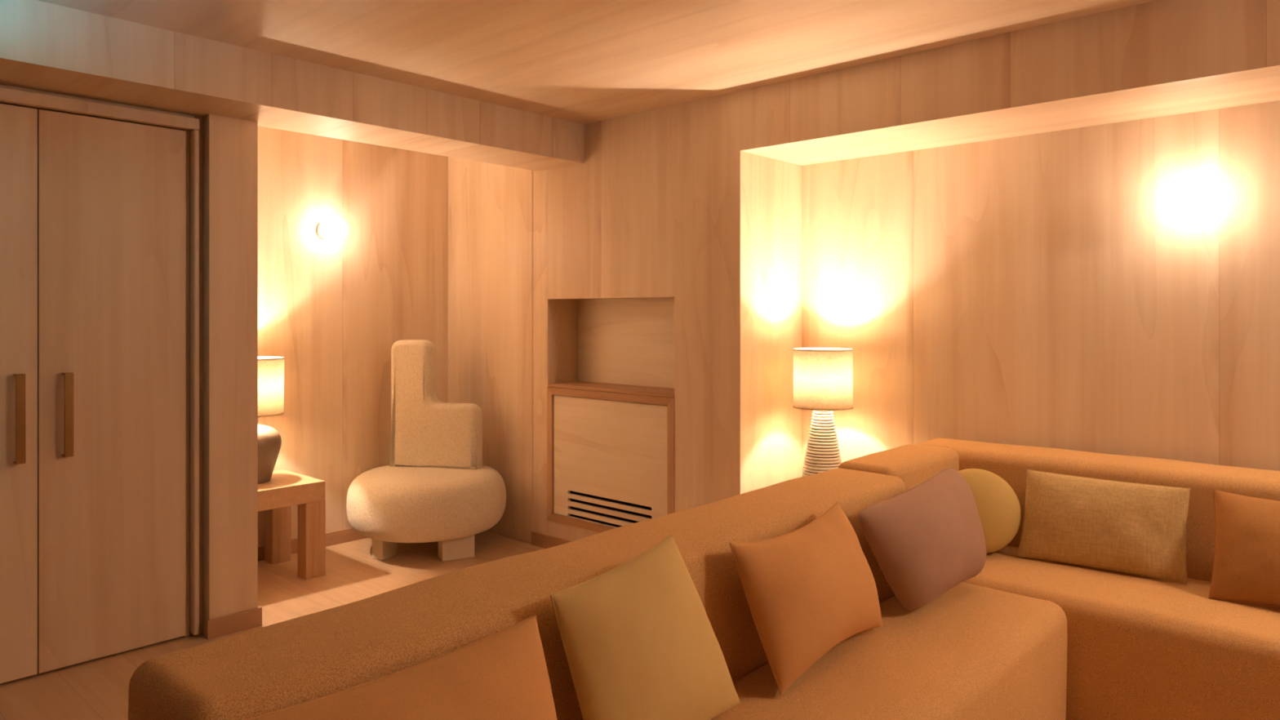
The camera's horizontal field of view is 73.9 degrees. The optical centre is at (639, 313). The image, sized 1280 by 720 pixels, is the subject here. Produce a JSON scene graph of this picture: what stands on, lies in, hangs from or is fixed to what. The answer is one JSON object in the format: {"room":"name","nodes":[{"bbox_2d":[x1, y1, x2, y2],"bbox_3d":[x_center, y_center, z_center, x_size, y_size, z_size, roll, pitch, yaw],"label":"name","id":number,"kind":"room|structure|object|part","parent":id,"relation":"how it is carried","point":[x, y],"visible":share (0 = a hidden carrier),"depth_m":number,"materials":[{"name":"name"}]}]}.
{"room":"living room","nodes":[
{"label":"living room","id":0,"kind":"room"},
{"bbox_2d":[0,84,195,631],"bbox_3d":[-3.244,0.151,2.159,0.100,2.397,4.000,0,0,42],"label":"wall","id":1,"kind":"structure","parent":0,"point":[1,85],"depth_m":3.47,"materials":[{"name":"brown wood"}]},
{"bbox_2d":[0,103,37,684],"bbox_3d":[-2.408,0.288,2.965,0.073,2.100,0.518,0,0,42],"label":"door","id":2,"kind":"structure","parent":1,"relation":"in","point":[18,124],"depth_m":3.12,"materials":[{"name":"brown wood"}]},
{"bbox_3d":[-2.263,0.382,3.101,0.043,0.325,0.030,0,0,43],"label":"handle","id":3,"kind":"part","parent":2,"relation":"part of","materials":[{"name":"brown wood"}]},
{"bbox_2d":[0,86,199,635],"bbox_3d":[-2.421,0.262,2.948,0.048,2.153,1.676,0,0,42],"label":"trim","id":4,"kind":"structure","parent":1,"relation":"attached to","point":[8,95],"depth_m":3.54,"materials":[{"name":"brown wood"}]},
{"bbox_2d":[37,109,186,673],"bbox_3d":[-2.058,0.288,3.348,0.073,2.100,0.512,0,0,42],"label":"door","id":5,"kind":"structure","parent":1,"relation":"in","point":[112,193],"depth_m":3.34,"materials":[{"name":"brown wood"}]},
{"bbox_3d":[-2.161,0.380,3.212,0.043,0.315,0.030,0,0,43],"label":"handle","id":6,"kind":"part","parent":5,"relation":"part of","materials":[{"name":"brown wood"}]},
{"bbox_2d":[182,129,189,637],"bbox_3d":[-1.916,0.291,3.578,0.060,2.118,0.019,0,0,42],"label":"trim","id":7,"kind":"structure","parent":1,"relation":"attached to","point":[187,131],"depth_m":3.56,"materials":[{"name":"brown wood"}]},
{"bbox_2d":[195,115,202,635],"bbox_3d":[-1.860,0.259,3.587,0.010,2.183,0.024,0,0,42],"label":"trim","id":8,"kind":"structure","parent":1,"relation":"attached to","point":[200,130],"depth_m":3.59,"materials":[{"name":"brown wood"}]},
{"bbox_2d":[0,0,584,171],"bbox_3d":[-2.430,-0.940,2.672,0.390,0.214,5.856,0,0,42],"label":"ceiling beam","id":9,"kind":"structure","parent":1,"relation":"attached to","point":[45,46],"depth_m":3.41,"materials":[{"name":"brown wood"}]},
{"bbox_2d":[202,114,257,635],"bbox_3d":[-2.122,0.151,3.979,1.075,2.397,0.200,0,0,42],"label":"wall pillar","id":10,"kind":"structure","parent":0,"point":[229,144],"depth_m":3.60,"materials":[{"name":"brown wood"}]},
{"bbox_2d":[206,605,262,639],"bbox_3d":[-2.074,1.311,3.936,0.975,0.078,0.226,0,0,42],"label":"baseboard","id":11,"kind":"structure","parent":10,"relation":"attached to","point":[251,618],"depth_m":3.60,"materials":[{"name":"brown wood"}]},
{"bbox_2d":[0,530,544,719],"bbox_3d":[-0.145,1.390,0.944,8.090,0.080,6.596,0,0,42],"label":"floor","id":12,"kind":"structure","parent":0,"point":[96,689],"depth_m":3.99,"materials":[{"name":"brown wood"}]},
{"bbox_2d":[257,469,325,579],"bbox_3d":[-1.968,1.107,4.380,0.480,0.487,0.490,0,0,42],"label":"side table","id":13,"kind":"object","parent":12,"relation":"on","point":[286,489],"visible":0.48,"depth_m":4.37,"materials":[{"name":"brown wood"}]},
{"bbox_2d":[257,356,284,484],"bbox_3d":[-1.989,0.544,4.372,0.298,0.637,0.298,0,0,42],"label":"table lamp","id":14,"kind":"object","parent":13,"relation":"on","point":[270,369],"visible":0.32,"depth_m":4.31,"materials":[{"name":"fabric"}]},
{"bbox_3d":[-1.989,0.371,4.372,0.296,0.285,0.296,0,0,43],"label":"lamp shade","id":15,"kind":"part","parent":14,"relation":"part of","materials":[{"name":"fabric"}]},
{"bbox_3d":[-1.980,1.157,4.652,0.094,0.387,0.105,0,0,43],"label":"leg","id":16,"kind":"part","parent":13,"relation":"part of","materials":[{"name":"brown wood"}]},
{"bbox_3d":[-1.696,1.157,4.392,0.094,0.387,0.105,0,0,43],"label":"leg","id":17,"kind":"part","parent":13,"relation":"part of","materials":[{"name":"brown wood"}]},
{"bbox_2d":[346,339,506,561],"bbox_3d":[-1.219,0.752,4.894,0.891,1.195,0.892,0,0,42],"label":"lounge chair","id":18,"kind":"object","parent":12,"relation":"on","point":[436,485],"visible":1,"depth_m":4.76,"materials":[{"name":"beige fabric"}]},
{"bbox_3d":[-1.419,1.255,4.730,0.075,0.190,0.130,0,0,23],"label":"leg","id":19,"kind":"part","parent":18,"relation":"part of","materials":[{"name":"wood"}]},
{"bbox_3d":[-1.219,1.061,4.894,0.891,0.328,0.892,0,0,43],"label":"seat","id":20,"kind":"part","parent":18,"relation":"part of","materials":[{"name":"beige fabric"}]},
{"bbox_3d":[-1.204,0.537,5.037,0.545,0.765,0.125,0,0,11],"label":"backrest","id":21,"kind":"part","parent":18,"relation":"part of","materials":[{"name":"beige fabric"}]},
{"bbox_3d":[-1.020,1.255,4.724,0.180,0.190,0.110,0,0,-27],"label":"leg","id":22,"kind":"part","parent":18,"relation":"part of","materials":[{"name":"wood"}]},
{"bbox_2d":[128,467,1066,719],"bbox_3d":[0.261,0.938,2.035,0.770,0.791,2.482,0,0,42],"label":"sofa section","id":23,"kind":"object","parent":12,"relation":"on","point":[971,652],"visible":0.73,"depth_m":2.01,"materials":[{"name":"orange fabric"}]},
{"bbox_2d":[244,614,557,719],"bbox_3d":[-0.323,0.726,1.326,0.149,0.348,0.575,0,0,42],"label":"cushion","id":24,"kind":"object","parent":23,"relation":"on","point":[504,674],"visible":1,"depth_m":1.37,"materials":[{"name":"orange fabric"}]},
{"bbox_2d":[550,534,740,719],"bbox_3d":[0.042,0.688,1.744,0.115,0.423,0.506,0,0,42],"label":"cushion","id":25,"kind":"object","parent":23,"relation":"on","point":[639,640],"visible":1,"depth_m":1.67,"materials":[{"name":"yellow fabric"}]},
{"bbox_2d":[729,502,882,694],"bbox_3d":[0.472,0.709,2.197,0.152,0.363,0.617,0,0,42],"label":"cushion","id":26,"kind":"object","parent":23,"relation":"on","point":[811,588],"visible":1,"depth_m":2.06,"materials":[{"name":"orange fabric"}]},
{"bbox_3d":[0.361,1.115,1.945,0.492,0.435,2.480,0,0,43],"label":"seat","id":27,"kind":"part","parent":23,"relation":"part of","materials":[{"name":"orange fabric"}]},
{"bbox_2d":[858,467,986,611],"bbox_3d":[0.923,0.715,2.677,0.192,0.348,0.746,0,0,42],"label":"cushion","id":28,"kind":"object","parent":23,"relation":"on","point":[926,540],"visible":1,"depth_m":2.53,"materials":[{"name":"pink fabric"}]},
{"bbox_2d":[838,438,1279,719],"bbox_3d":[2.003,0.938,2.639,2.648,0.790,0.955,0,0,42],"label":"sofa section","id":29,"kind":"object","parent":12,"relation":"on","point":[1140,647],"visible":0.32,"depth_m":2.69,"materials":[{"name":"orange fabric"}]},
{"bbox_3d":[1.014,0.935,3.317,0.254,0.784,0.614,0,0,43],"label":"corner backrest","id":30,"kind":"part","parent":29,"relation":"part of","materials":[{"name":"orange fabric"}]},
{"bbox_2d":[957,468,1021,553],"bbox_3d":[1.281,0.750,3.241,0.318,0.314,0.195,0,0,7],"label":"cushion","id":31,"kind":"object","parent":29,"relation":"on","point":[997,505],"visible":0.5,"depth_m":3.16,"materials":[{"name":"yellow fabric"}]},
{"bbox_3d":[2.195,0.935,2.851,2.626,0.786,0.315,0,0,43],"label":"backrest","id":32,"kind":"part","parent":29,"relation":"part of","materials":[{"name":"orange fabric"}]},
{"bbox_2d":[1017,469,1191,584],"bbox_3d":[1.632,0.746,3.020,0.534,0.309,0.130,0,0,42],"label":"cushion","id":33,"kind":"object","parent":29,"relation":"on","point":[1139,529],"visible":1,"depth_m":2.97,"materials":[{"name":"fabric"}]},
{"bbox_3d":[2.014,1.115,2.493,2.421,0.436,0.570,0,0,43],"label":"seat","id":34,"kind":"part","parent":29,"relation":"part of","materials":[{"name":"orange fabric"}]},
{"bbox_2d":[1208,488,1279,607],"bbox_3d":[2.005,0.742,2.613,0.439,0.317,0.193,0,0,42],"label":"cushion","id":35,"kind":"object","parent":29,"relation":"on","point":[1246,561],"visible":1,"depth_m":2.65,"materials":[{"name":"orange fabric"}]},
{"bbox_3d":[0.866,1.100,3.994,0.480,0.500,0.460,0,0,43],"label":"side table","id":36,"kind":"object","parent":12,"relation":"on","visible":0},
{"bbox_2d":[792,347,853,476],"bbox_3d":[0.864,0.507,4.017,0.278,0.685,0.278,0,0,42],"label":"table lamp","id":37,"kind":"object","parent":36,"relation":"on","point":[823,377],"visible":0.7,"depth_m":3.93,"materials":[{"name":"beige fabric"}]},
{"bbox_3d":[0.864,0.303,4.017,0.276,0.270,0.276,0,0,43],"label":"lamp shade","id":38,"kind":"part","parent":37,"relation":"part of","materials":[{"name":"fabric"}]},
{"bbox_2d":[257,125,448,546],"bbox_3d":[-1.905,0.151,4.937,0.100,2.397,1.806,0,0,42],"label":"wall","id":39,"kind":"structure","parent":0,"point":[335,313],"depth_m":5.03,"materials":[{"name":"brown wood"}]},
{"bbox_2d":[257,527,367,560],"bbox_3d":[-1.812,1.311,4.954,0.014,0.078,1.656,0,0,42],"label":"baseboard","id":40,"kind":"structure","parent":39,"relation":"attached to","point":[348,535],"depth_m":4.97,"materials":[{"name":"brown wood"}]},
{"bbox_2d":[315,215,347,243],"bbox_3d":[-1.764,-0.484,4.878,0.185,0.156,0.156,0,0,42],"label":"wall light","id":41,"kind":"object","parent":39,"relation":"attached to","point":[332,228],"visible":1,"depth_m":4.82,"materials":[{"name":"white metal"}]},
{"bbox_3d":[-1.817,-0.484,4.927,0.042,0.106,0.106,0,0,43],"label":"wall plate","id":42,"kind":"part","parent":41,"relation":"part of","materials":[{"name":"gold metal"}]},
{"bbox_2d":[37,0,1155,124],"bbox_3d":[-0.145,-1.087,0.944,8.090,0.080,6.596,0,0,42],"label":"ceiling","id":43,"kind":"structure","parent":0,"point":[579,61],"depth_m":3.19,"materials":[{"name":"brown wood"}]},
{"bbox_2d":[448,90,801,543],"bbox_3d":[-0.178,0.151,5.013,2.344,2.397,0.640,0,0,42],"label":"wall","id":44,"kind":"structure","parent":0,"point":[667,202],"depth_m":4.24,"materials":[{"name":"brown wood"}]},
{"bbox_2d":[448,163,533,542],"bbox_3d":[-0.939,0.203,5.274,0.834,2.271,0.004,0,0,42],"label":"wall panel","id":45,"kind":"object","parent":44,"relation":"in","point":[491,206],"depth_m":5.21,"materials":[{"name":"brown wood"}]},
{"bbox_2d":[531,530,571,548],"bbox_3d":[-0.080,1.311,4.480,1.500,0.078,0.014,0,0,42],"label":"baseboard","id":46,"kind":"structure","parent":44,"relation":"attached to","point":[540,540],"depth_m":4.89,"materials":[{"name":"brown wood"}]},
{"bbox_2d":[546,386,674,532],"bbox_3d":[-0.163,0.802,4.599,0.953,0.763,0.062,0,0,42],"label":"access panel","id":47,"kind":"object","parent":44,"relation":"attached to","point":[611,455],"visible":0.76,"depth_m":4.59,"materials":[{"name":"brown wood"}]},
{"bbox_3d":[-0.508,0.802,4.898,0.040,0.762,0.036,0,0,43],"label":"frame","id":48,"kind":"part","parent":47,"relation":"part of","materials":[{"name":"brown wood"}]},
{"bbox_3d":[-0.172,1.164,4.590,0.953,0.040,0.036,0,0,43],"label":"frame","id":49,"kind":"part","parent":47,"relation":"part of","materials":[{"name":"brown wood"}]},
{"bbox_3d":[-0.172,0.441,4.590,0.953,0.040,0.036,0,0,43],"label":"frame","id":50,"kind":"part","parent":47,"relation":"part of","materials":[{"name":"brown wood"}]},
{"bbox_3d":[0.165,0.802,4.282,0.040,0.762,0.036,0,0,43],"label":"frame","id":51,"kind":"part","parent":47,"relation":"part of","materials":[{"name":"brown wood"}]},
{"bbox_2d":[547,381,674,397],"bbox_3d":[-0.099,0.410,4.670,0.951,0.018,0.248,0,0,42],"label":"shelf board","id":52,"kind":"object","parent":44,"relation":"attached to","point":[593,386],"visible":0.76,"depth_m":4.62,"materials":[{"name":"brown wood"}]},
{"bbox_2d":[577,297,674,388],"bbox_3d":[-0.016,0.157,4.760,0.955,0.486,0.006,0,0,42],"label":"wall niche","id":53,"kind":"object","parent":44,"relation":"attached to","point":[621,341],"depth_m":4.81,"materials":[{"name":"brown wood"}]},
{"bbox_2d":[801,100,1279,472],"bbox_3d":[2.913,0.292,2.547,5.546,2.115,0.100,0,0,42],"label":"wall","id":54,"kind":"structure","parent":0,"point":[1042,290],"depth_m":3.54,"materials":[{"name":"brown wood"}]},
{"bbox_2d":[740,0,1279,165],"bbox_3d":[2.731,-0.906,2.348,5.546,0.282,0.640,0,0,42],"label":"ceiling beam","id":55,"kind":"structure","parent":54,"relation":"attached to","point":[1157,58],"depth_m":3.17,"materials":[{"name":"brown wood"}]},
{"bbox_2d":[1163,173,1217,219],"bbox_3d":[2.037,-0.432,3.148,0.166,0.166,0.195,0,0,42],"label":"wall light","id":56,"kind":"object","parent":54,"relation":"attached to","point":[1190,196],"visible":1,"depth_m":3.08,"materials":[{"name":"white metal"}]}
]}

